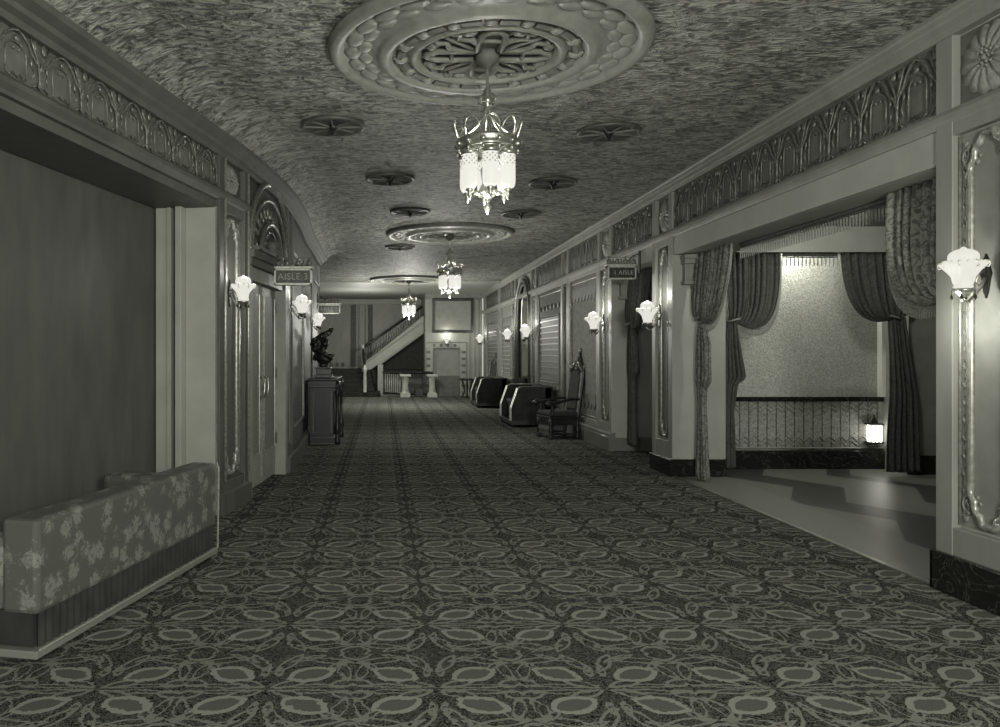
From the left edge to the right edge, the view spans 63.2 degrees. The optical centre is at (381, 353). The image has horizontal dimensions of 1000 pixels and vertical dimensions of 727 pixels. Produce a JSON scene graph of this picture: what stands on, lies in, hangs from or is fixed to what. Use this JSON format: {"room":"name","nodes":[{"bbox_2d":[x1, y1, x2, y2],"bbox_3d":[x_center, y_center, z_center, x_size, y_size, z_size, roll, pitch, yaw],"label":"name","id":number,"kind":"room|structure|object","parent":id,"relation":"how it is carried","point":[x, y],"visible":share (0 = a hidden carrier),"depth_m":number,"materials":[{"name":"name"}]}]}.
{"room":"cinema lobby","nodes":[
{"label":"cinema lobby","id":0,"kind":"room"},
{"bbox_2d":[0,0,345,527],"bbox_3d":[-2.003,-0.330,6.365,1.993,3.660,21.039,0,0,6],"label":"wall","id":1,"kind":"structure","parent":0,"point":[138,180],"depth_m":6.51,"materials":[{"name":"paint"}]},
{"bbox_2d":[227,275,255,309],"bbox_3d":[-1.329,-0.584,7.601,0.268,0.330,0.244,0,0,33],"label":"wall sconce","id":2,"kind":"object","parent":1,"relation":"attached to","point":[242,286],"visible":1,"depth_m":7.55,"materials":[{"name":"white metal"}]},
{"bbox_2d":[252,283,265,487],"bbox_3d":[-1.422,0.350,8.767,0.149,2.260,0.814,0,0,6],"label":"door","id":3,"kind":"structure","parent":1,"relation":"in","point":[258,381],"depth_m":8.97,"materials":[{"name":"wood"}]},
{"bbox_2d":[221,427,308,515],"bbox_3d":[-1.985,1.400,6.361,0.913,0.200,20.918,0,0,6],"label":"baseboard","id":4,"kind":"structure","parent":1,"relation":"attached to","point":[236,497],"depth_m":7.99,"materials":[{"name":"grey wood"}]},
{"bbox_2d":[261,286,276,480],"bbox_3d":[-1.374,0.350,9.551,0.156,2.260,0.774,0,0,0],"label":"door","id":5,"kind":"structure","parent":1,"relation":"in","point":[269,305],"depth_m":9.55,"materials":[{"name":"wood"}]},
{"bbox_2d":[273,257,313,285],"bbox_3d":[-1.020,-0.990,9.200,0.472,0.400,0.140,0,0,0],"label":"aisle sign","id":6,"kind":"object","parent":1,"relation":"attached to","point":[286,273],"visible":0.98,"depth_m":9.15,"materials":[{"name":"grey metal"}]},
{"bbox_2d":[291,294,311,319],"bbox_3d":[-1.056,-0.614,10.424,0.268,0.330,0.244,0,0,23],"label":"wall sconce","id":7,"kind":"object","parent":1,"relation":"attached to","point":[301,302],"visible":1,"depth_m":10.37,"materials":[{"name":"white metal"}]},
{"bbox_2d":[310,312,325,329],"bbox_3d":[-1.171,-0.594,14.605,0.268,0.330,0.244,0,0,22],"label":"wall sconce","id":8,"kind":"object","parent":1,"relation":"attached to","point":[318,317],"visible":1,"depth_m":14.56,"materials":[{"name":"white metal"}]},
{"bbox_2d":[317,293,340,313],"bbox_3d":[-1.028,-0.970,15.500,0.472,0.400,0.140,0,0,0],"label":"aisle sign","id":9,"kind":"object","parent":1,"relation":"attached to","point":[332,307],"visible":0.94,"depth_m":15.45,"materials":[{"name":"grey metal"}]},
{"bbox_2d":[318,265,319,285],"bbox_3d":[-3.655,-0.325,16.700,4.690,3.650,0.200,0,0,0],"label":"wall","id":10,"kind":"structure","parent":0,"point":[318,265],"depth_m":16.69,"materials":[{"name":"paint"}]},
{"bbox_2d":[320,299,420,391],"bbox_3d":[-1.200,-0.325,31.650,9.600,3.650,0.300,0,0,0],"label":"wall","id":11,"kind":"structure","parent":0,"point":[359,322],"depth_m":31.60,"materials":[{"name":"grey paint"}]},
{"bbox_2d":[421,295,424,392],"bbox_3d":[1.575,-0.325,30.250,0.050,3.650,2.700,0,0,0],"label":"wall","id":12,"kind":"structure","parent":0,"point":[423,298],"depth_m":29.88,"materials":[{"name":"paint"}]},
{"bbox_2d":[425,294,482,395],"bbox_3d":[2.575,-0.325,28.700,2.050,3.650,0.400,0,0,0],"label":"wall","id":13,"kind":"structure","parent":0,"point":[462,357],"depth_m":28.60,"materials":[{"name":"paint"}]},
{"bbox_2d":[443,336,449,345],"bbox_3d":[2.305,-0.464,28.463,0.255,0.346,0.281,0,0,23],"label":"wall sconce","id":14,"kind":"object","parent":13,"relation":"attached to","point":[446,339],"visible":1,"depth_m":28.39,"materials":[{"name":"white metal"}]},
{"bbox_2d":[432,298,472,332],"bbox_3d":[2.520,-1.367,28.488,1.460,1.222,0.143,0,0,0],"label":"framed picture","id":15,"kind":"object","parent":13,"relation":"attached to","point":[452,315],"visible":1,"depth_m":28.48,"materials":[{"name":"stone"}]},
{"bbox_2d":[0,392,999,726],"bbox_3d":[1.100,1.550,14.000,14.200,0.100,36.000,0,0,0],"label":"floor","id":16,"kind":"structure","parent":0,"point":[446,562],"depth_m":4.73,"materials":[{"name":"carpet"}]},
{"bbox_2d":[0,462,219,661],"bbox_3d":[-1.839,1.149,4.953,0.863,0.702,2.130,0,0,12],"label":"settee","id":17,"kind":"object","parent":16,"relation":"on","point":[68,566],"visible":1,"depth_m":4.37,"materials":[{"name":"fabric"}]},
{"bbox_2d":[308,376,343,444],"bbox_3d":[-0.954,0.950,13.865,0.530,1.100,1.390,0,0,0],"label":"base cabinet","id":18,"kind":"object","parent":16,"relation":"on","point":[326,425],"visible":1,"depth_m":13.22,"materials":[{"name":"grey wood"}]},
{"bbox_2d":[310,327,334,377],"bbox_3d":[-1.013,-0.028,13.540,0.424,0.854,0.260,0,0,0],"label":"bronze statue","id":19,"kind":"object","parent":18,"relation":"on","point":[319,344],"visible":1,"depth_m":13.49,"materials":[{"name":"black metal"}]},
{"bbox_2d":[331,306,423,396],"bbox_3d":[-0.818,-0.147,29.675,4.765,3.293,3.650,0,0,0],"label":"staircase","id":20,"kind":"structure","parent":16,"relation":"on","point":[406,351],"depth_m":29.55,"materials":[{"name":"wood"}]},
{"bbox_2d":[383,371,437,396],"bbox_3d":[0.761,1.058,28.148,2.547,0.885,1.074,0,0,36],"label":"railing","id":21,"kind":"object","parent":16,"relation":"on","point":[405,377],"visible":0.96,"depth_m":27.97,"materials":[{"name":"white stone"}]},
{"bbox_2d":[415,388,422,396],"bbox_3d":[1.300,1.350,28.050,0.300,0.300,0.200,0,0,0],"label":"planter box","id":22,"kind":"object","parent":16,"relation":"on","point":[418,391],"visible":1,"depth_m":27.95,"materials":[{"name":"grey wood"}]},
{"bbox_2d":[459,378,473,397],"bbox_3d":[2.920,1.167,27.400,0.540,0.653,0.540,0,0,0],"label":"side table","id":23,"kind":"object","parent":16,"relation":"on","point":[462,379],"visible":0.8,"depth_m":27.42,"materials":[{"name":"brown wood"}]},
{"bbox_2d":[470,352,497,383],"bbox_3d":[3.233,0.696,24.914,0.834,1.608,0.646,0,0,-23],"label":"carved armchair","id":24,"kind":"object","parent":16,"relation":"on","point":[493,368],"visible":0.29,"depth_m":25.01,"materials":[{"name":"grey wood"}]},
{"bbox_2d":[470,376,507,407],"bbox_3d":[3.055,1.079,22.950,0.870,0.842,1.520,0,0,0],"label":"settee","id":25,"kind":"object","parent":16,"relation":"on","point":[485,390],"visible":0.81,"depth_m":22.20,"materials":[{"name":"fabric"}]},
{"bbox_2d":[510,379,524,383],"bbox_3d":[3.280,1.050,19.350,0.300,0.900,0.300,0,0,0],"label":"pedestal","id":26,"kind":"object","parent":16,"relation":"on","point":[513,381],"visible":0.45,"depth_m":19.20,"materials":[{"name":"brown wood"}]},
{"bbox_2d":[500,384,552,427],"bbox_3d":[3.055,1.079,17.050,0.870,0.842,1.520,0,0,0],"label":"settee","id":27,"kind":"object","parent":16,"relation":"on","point":[517,407],"visible":0.72,"depth_m":16.30,"materials":[{"name":"fabric"}]},
{"bbox_2d":[506,398,512,403],"bbox_3d":[3.020,1.020,17.050,0.580,0.120,1.220,0,0,0],"label":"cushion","id":28,"kind":"object","parent":27,"relation":"on","point":[508,400],"depth_m":17.26,"materials":[{"name":"fabric"}]},
{"bbox_2d":[532,348,585,439],"bbox_3d":[3.205,0.696,14.358,0.834,1.608,0.646,0,0,-13],"label":"carved armchair","id":29,"kind":"object","parent":16,"relation":"on","point":[570,415],"visible":1,"depth_m":14.21,"materials":[{"name":"brown wood"}]},
{"bbox_2d":[673,476,929,584],"bbox_3d":[3.572,1.494,7.465,0.045,0.012,4.670,0,0,0],"label":"trim","id":30,"kind":"structure","parent":16,"relation":"on","point":[861,554],"depth_m":6.49,"materials":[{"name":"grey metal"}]},
{"bbox_2d":[144,0,956,298],"bbox_3d":[-1.175,-2.200,14.000,9.650,0.100,36.000,0,0,0],"label":"ceiling","id":31,"kind":"structure","parent":0,"point":[711,71],"depth_m":7.09,"materials":[{"name":"grey paint"}]},
{"bbox_2d":[301,115,364,136],"bbox_3d":[-0.460,-2.100,7.500,0.600,0.100,0.600,0,0,0],"label":"ceiling vent","id":32,"kind":"object","parent":31,"relation":"in","point":[324,125],"visible":1,"depth_m":7.46,"materials":[{"name":"metal"}]},
{"bbox_2d":[305,120,360,134],"bbox_3d":[-0.460,-2.125,7.500,0.487,0.028,0.487,0,0,-23],"label":"grille","id":33,"kind":"object","parent":32,"relation":"attached to","point":[317,127],"depth_m":7.49,"materials":[{"name":"grey metal"}]},
{"bbox_2d":[366,172,414,185],"bbox_3d":[0.100,-2.100,9.770,0.600,0.100,0.600,0,0,-9],"label":"ceiling vent","id":34,"kind":"object","parent":31,"relation":"in","point":[387,178],"visible":1,"depth_m":9.73,"materials":[{"name":"metal"}]},
{"bbox_2d":[369,176,410,184],"bbox_3d":[0.100,-2.125,9.770,0.487,0.028,0.487,0,0,-31],"label":"grille","id":35,"kind":"object","parent":34,"relation":"attached to","point":[377,180],"depth_m":9.76,"materials":[{"name":"grey metal"}]},
{"bbox_2d":[385,244,414,250],"bbox_3d":[0.360,-2.100,16.000,0.600,0.100,0.600,0,0,-21],"label":"ceiling vent","id":36,"kind":"object","parent":31,"relation":"in","point":[399,247],"visible":1,"depth_m":15.93,"materials":[{"name":"metal"}]},
{"bbox_2d":[388,246,411,248],"bbox_3d":[0.360,-2.125,16.000,0.487,0.028,0.487,0,0,-44],"label":"grille","id":37,"kind":"object","parent":36,"relation":"attached to","point":[389,247],"depth_m":15.95,"materials":[{"name":"grey metal"}]},
{"bbox_2d":[370,275,438,284],"bbox_3d":[0.770,-2.075,22.900,2.240,0.150,2.240,0,0,0],"label":"ceiling medallion","id":38,"kind":"object","parent":31,"relation":"attached to","point":[393,279],"visible":0.94,"depth_m":22.46,"materials":[{"name":"paint"}]},
{"bbox_2d":[400,289,417,318],"bbox_3d":[0.770,-1.495,22.900,0.485,1.030,0.501,0,0,27],"label":"chandelier","id":39,"kind":"object","parent":38,"relation":"hanging from","point":[408,307],"visible":1,"depth_m":22.79,"materials":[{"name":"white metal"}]},
{"bbox_2d":[390,207,429,216],"bbox_3d":[0.420,-2.100,12.000,0.600,0.100,0.600,0,0,-4],"label":"ceiling vent","id":40,"kind":"object","parent":31,"relation":"in","point":[403,211],"visible":1,"depth_m":11.95,"materials":[{"name":"metal"}]},
{"bbox_2d":[394,210,426,214],"bbox_3d":[0.420,-2.125,12.000,0.487,0.028,0.487,0,0,-27],"label":"grille","id":41,"kind":"object","parent":40,"relation":"attached to","point":[396,212],"depth_m":12.00,"materials":[{"name":"grey metal"}]},
{"bbox_2d":[387,222,513,244],"bbox_3d":[1.200,-2.075,14.170,2.240,0.150,2.240,0,0,0],"label":"ceiling medallion","id":42,"kind":"object","parent":31,"relation":"attached to","point":[441,233],"visible":1,"depth_m":13.85,"materials":[{"name":"paint"}]},
{"bbox_2d":[436,241,463,298],"bbox_3d":[1.200,-1.495,14.170,0.485,1.030,0.501,0,0,27],"label":"chandelier","id":43,"kind":"object","parent":42,"relation":"hanging from","point":[449,279],"visible":1,"depth_m":14.06,"materials":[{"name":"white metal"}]},
{"bbox_2d":[328,0,655,104],"bbox_3d":[0.740,-2.075,5.620,2.240,0.150,2.240,0,0,0],"label":"ceiling medallion","id":44,"kind":"object","parent":31,"relation":"attached to","point":[426,51],"visible":1,"depth_m":5.43,"materials":[{"name":"paint"}]},
{"bbox_2d":[452,69,522,214],"bbox_3d":[0.740,-1.495,5.620,0.485,1.030,0.501,0,0,36],"label":"chandelier","id":45,"kind":"object","parent":44,"relation":"hanging from","point":[487,159],"visible":1,"depth_m":5.50,"materials":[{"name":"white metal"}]},
{"bbox_2d":[501,209,540,218],"bbox_3d":[2.120,-2.100,12.200,0.600,0.100,0.600,0,0,-31],"label":"ceiling vent","id":46,"kind":"object","parent":31,"relation":"in","point":[524,213],"visible":1,"depth_m":12.15,"materials":[{"name":"metal"}]},
{"bbox_2d":[504,212,537,217],"bbox_3d":[2.120,-2.125,12.200,0.487,0.028,0.487,0,0,37],"label":"grille","id":47,"kind":"object","parent":46,"relation":"attached to","point":[506,214],"depth_m":12.18,"materials":[{"name":"grey metal"}]},
{"bbox_2d":[529,177,577,189],"bbox_3d":[2.140,-2.100,10.000,0.600,0.100,0.600,0,0,-37],"label":"ceiling vent","id":48,"kind":"object","parent":31,"relation":"in","point":[552,183],"visible":1,"depth_m":9.96,"materials":[{"name":"metal"}]},
{"bbox_2d":[532,180,574,188],"bbox_3d":[2.140,-2.125,10.000,0.487,0.028,0.487,0,0,30],"label":"grille","id":49,"kind":"object","parent":48,"relation":"attached to","point":[538,184],"depth_m":9.98,"materials":[{"name":"grey metal"}]},
{"bbox_2d":[576,122,640,141],"bbox_3d":[2.180,-2.100,7.700,0.600,0.100,0.600,0,0,-19],"label":"ceiling vent","id":50,"kind":"object","parent":31,"relation":"in","point":[605,131],"visible":1,"depth_m":7.65,"materials":[{"name":"metal"}]},
{"bbox_2d":[581,126,636,139],"bbox_3d":[2.180,-2.125,7.700,0.487,0.028,0.487,0,0,-41],"label":"grille","id":51,"kind":"object","parent":50,"relation":"attached to","point":[590,132],"depth_m":7.68,"materials":[{"name":"grey metal"}]},
{"bbox_2d":[480,0,999,570],"bbox_3d":[3.850,-0.325,12.300,0.700,3.650,32.600,0,0,0],"label":"wall","id":52,"kind":"structure","parent":0,"point":[923,106],"depth_m":6.54,"materials":[{"name":"paint"}]},
{"bbox_2d":[320,281,500,282],"bbox_3d":[-1.175,-2.125,23.650,9.650,0.050,0.200,0,0,0],"label":"trim","id":53,"kind":"structure","parent":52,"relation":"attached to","point":[320,281],"depth_m":23.55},
{"bbox_2d":[475,334,484,344],"bbox_3d":[3.398,-0.493,27.695,0.312,0.384,0.284,0,0,23],"label":"wall sconce","id":54,"kind":"object","parent":52,"relation":"attached to","point":[479,337],"visible":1,"depth_m":27.65,"materials":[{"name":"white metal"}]},
{"bbox_2d":[487,320,497,371],"bbox_3d":[3.581,-0.163,25.950,0.037,1.805,2.237,0,0,0],"label":"air vent","id":55,"kind":"object","parent":52,"relation":"in","point":[492,332],"depth_m":26.08,"materials":[{"name":"grey metal"}]},
{"bbox_2d":[502,316,510,379],"bbox_3d":[3.581,-0.163,23.000,0.037,1.805,1.539,0,0,0],"label":"air vent","id":56,"kind":"object","parent":52,"relation":"in","point":[506,347],"depth_m":23.12,"materials":[{"name":"grey metal"}]},
{"bbox_2d":[502,329,513,342],"bbox_3d":[3.398,-0.493,21.595,0.312,0.384,0.284,0,0,23],"label":"wall sconce","id":57,"kind":"object","parent":52,"relation":"attached to","point":[507,333],"visible":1,"depth_m":21.55,"materials":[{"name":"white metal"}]},
{"bbox_2d":[519,286,527,383],"bbox_3d":[3.605,-0.275,20.200,0.010,2.950,1.660,0,0,0],"label":"mirror","id":58,"kind":"object","parent":52,"relation":"attached to","point":[523,310],"depth_m":20.35,"materials":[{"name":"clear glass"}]},
{"bbox_2d":[520,325,532,340],"bbox_3d":[3.398,-0.493,18.795,0.312,0.384,0.284,0,0,23],"label":"wall sconce","id":59,"kind":"object","parent":52,"relation":"attached to","point":[525,330],"visible":1,"depth_m":18.75,"materials":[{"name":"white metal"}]},
{"bbox_2d":[539,302,559,389],"bbox_3d":[3.581,-0.163,17.150,0.037,1.805,1.938,0,0,0],"label":"air vent","id":60,"kind":"object","parent":52,"relation":"in","point":[549,321],"depth_m":17.10,"materials":[{"name":"grey metal"}]},
{"bbox_2d":[584,311,604,334],"bbox_3d":[3.398,-0.493,12.795,0.312,0.384,0.284,0,0,23],"label":"wall sconce","id":61,"kind":"object","parent":52,"relation":"attached to","point":[593,318],"visible":1,"depth_m":12.75,"materials":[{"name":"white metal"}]},
{"bbox_2d":[552,422,651,450],"bbox_3d":[3.857,1.360,20.483,0.705,0.280,16.235,0,0,0],"label":"baseboard","id":62,"kind":"structure","parent":52,"relation":"attached to","point":[606,440],"depth_m":12.55,"materials":[{"name":"paint"}]},
{"bbox_2d":[604,250,640,279],"bbox_3d":[3.311,-1.220,11.000,0.482,0.400,0.140,0,0,0],"label":"aisle sign","id":63,"kind":"object","parent":52,"relation":"attached to","point":[627,270],"visible":1,"depth_m":10.95,"materials":[{"name":"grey metal"}]},
{"bbox_2d":[625,267,651,445],"bbox_3d":[3.794,0.070,11.866,0.133,2.622,0.953,0,0,0],"label":"curtain","id":64,"kind":"object","parent":52,"relation":"hanging from","point":[638,289],"visible":0.94,"depth_m":12.04,"materials":[{"name":"grey fabric"}]},
{"bbox_2d":[636,300,661,329],"bbox_3d":[3.398,-0.493,10.195,0.312,0.384,0.284,0,0,23],"label":"wall sconce","id":65,"kind":"object","parent":52,"relation":"attached to","point":[647,309],"visible":1,"depth_m":10.15,"materials":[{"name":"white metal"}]},
{"bbox_2d":[691,243,733,480],"bbox_3d":[3.794,0.136,9.235,0.133,2.693,1.015,0,0,0],"label":"curtain","id":66,"kind":"object","parent":52,"relation":"hanging from","point":[712,268],"visible":1,"depth_m":9.38,"materials":[{"name":"grey fabric"}]},
{"bbox_2d":[739,198,885,258],"bbox_3d":[3.910,-1.125,7.385,0.039,0.169,2.681,0,0,0],"label":"valance","id":67,"kind":"object","parent":52,"relation":"hanging from","point":[880,203],"visible":0.91,"depth_m":7.14,"materials":[{"name":"grey fabric"}]},
{"bbox_2d":[649,452,999,615],"bbox_3d":[3.865,1.375,3.270,0.690,0.250,14.540,0,0,0],"label":"baseboard","id":68,"kind":"structure","parent":52,"relation":"attached to","point":[973,583],"depth_m":4.93,"materials":[{"name":"black stone"}]},
{"bbox_2d":[885,178,935,318],"bbox_3d":[3.796,0.100,5.640,0.144,2.601,0.826,0,0,0],"label":"curtain","id":69,"kind":"object","parent":52,"relation":"hanging from","point":[910,220],"visible":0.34,"depth_m":5.66,"materials":[{"name":"grey fabric"}]},
{"bbox_2d":[937,247,992,302],"bbox_3d":[3.419,-0.464,4.686,0.268,0.330,0.244,0,0,23],"label":"wall sconce","id":70,"kind":"object","parent":52,"relation":"attached to","point":[962,265],"visible":1,"depth_m":4.65,"materials":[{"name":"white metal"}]},
{"bbox_2d":[726,254,883,449],"bbox_3d":[5.400,-0.050,10.520,2.400,3.100,0.160,0,0,0],"label":"wall","id":71,"kind":"structure","parent":0,"point":[810,382],"depth_m":10.50,"materials":[{"name":"paint"}]},
{"bbox_2d":[726,450,935,474],"bbox_3d":[6.050,1.380,10.210,3.700,0.240,0.580,0,0,0],"label":"baseboard","id":72,"kind":"structure","parent":71,"relation":"attached to","point":[745,459],"depth_m":10.42,"materials":[{"name":"black stone"}]},
{"bbox_2d":[865,415,883,443],"bbox_3d":[6.400,0.975,10.398,0.170,0.370,0.145,0,0,0],"label":"wall lantern","id":73,"kind":"object","parent":71,"relation":"attached to","point":[874,429],"visible":1,"depth_m":10.34,"materials":[{"name":"white glass"}]},
{"bbox_2d":[877,321,885,396],"bbox_3d":[6.530,-0.020,10.450,0.060,1.160,0.100,0,0,0],"label":"trim","id":74,"kind":"structure","parent":71,"relation":"attached to","point":[881,326],"depth_m":10.41,"materials":[{"name":"white"}]},
{"bbox_2d":[830,209,885,225],"bbox_3d":[6.090,-1.600,7.000,3.820,0.100,7.200,0,0,0],"label":"ceiling","id":75,"kind":"structure","parent":0,"point":[882,223],"depth_m":9.36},
{"bbox_2d":[734,226,885,253],"bbox_3d":[5.390,-1.395,9.820,2.420,0.310,0.200,0,0,0],"label":"beam","id":76,"kind":"structure","parent":75,"relation":"attached to","point":[863,239],"depth_m":9.72,"materials":[{"name":"paint"}]},
{"bbox_2d":[725,253,781,467],"bbox_3d":[4.557,0.080,9.814,0.710,2.641,0.132,0,0,0],"label":"curtain","id":77,"kind":"object","parent":76,"relation":"hanging from","point":[754,286],"visible":0.98,"depth_m":9.80,"materials":[{"name":"grey fabric"}]},
{"bbox_2d":[782,253,837,265],"bbox_3d":[5.265,-1.160,9.840,0.681,0.159,0.039,0,0,0],"label":"valance","id":78,"kind":"object","parent":76,"relation":"hanging from","point":[783,254],"visible":1,"depth_m":9.83,"materials":[{"name":"grey fabric"}]},
{"bbox_2d":[840,253,919,472],"bbox_3d":[6.118,0.105,9.814,0.956,2.691,0.133,0,0,0],"label":"curtain","id":79,"kind":"object","parent":76,"relation":"hanging from","point":[865,275],"visible":0.91,"depth_m":9.80,"materials":[{"name":"grey fabric"}]},
{"bbox_2d":[881,307,935,473],"bbox_3d":[7.225,-0.050,10.275,1.350,3.100,0.650,0,0,0],"label":"wall","id":80,"kind":"structure","parent":0,"point":[921,332],"depth_m":9.95,"materials":[{"name":"paint"}]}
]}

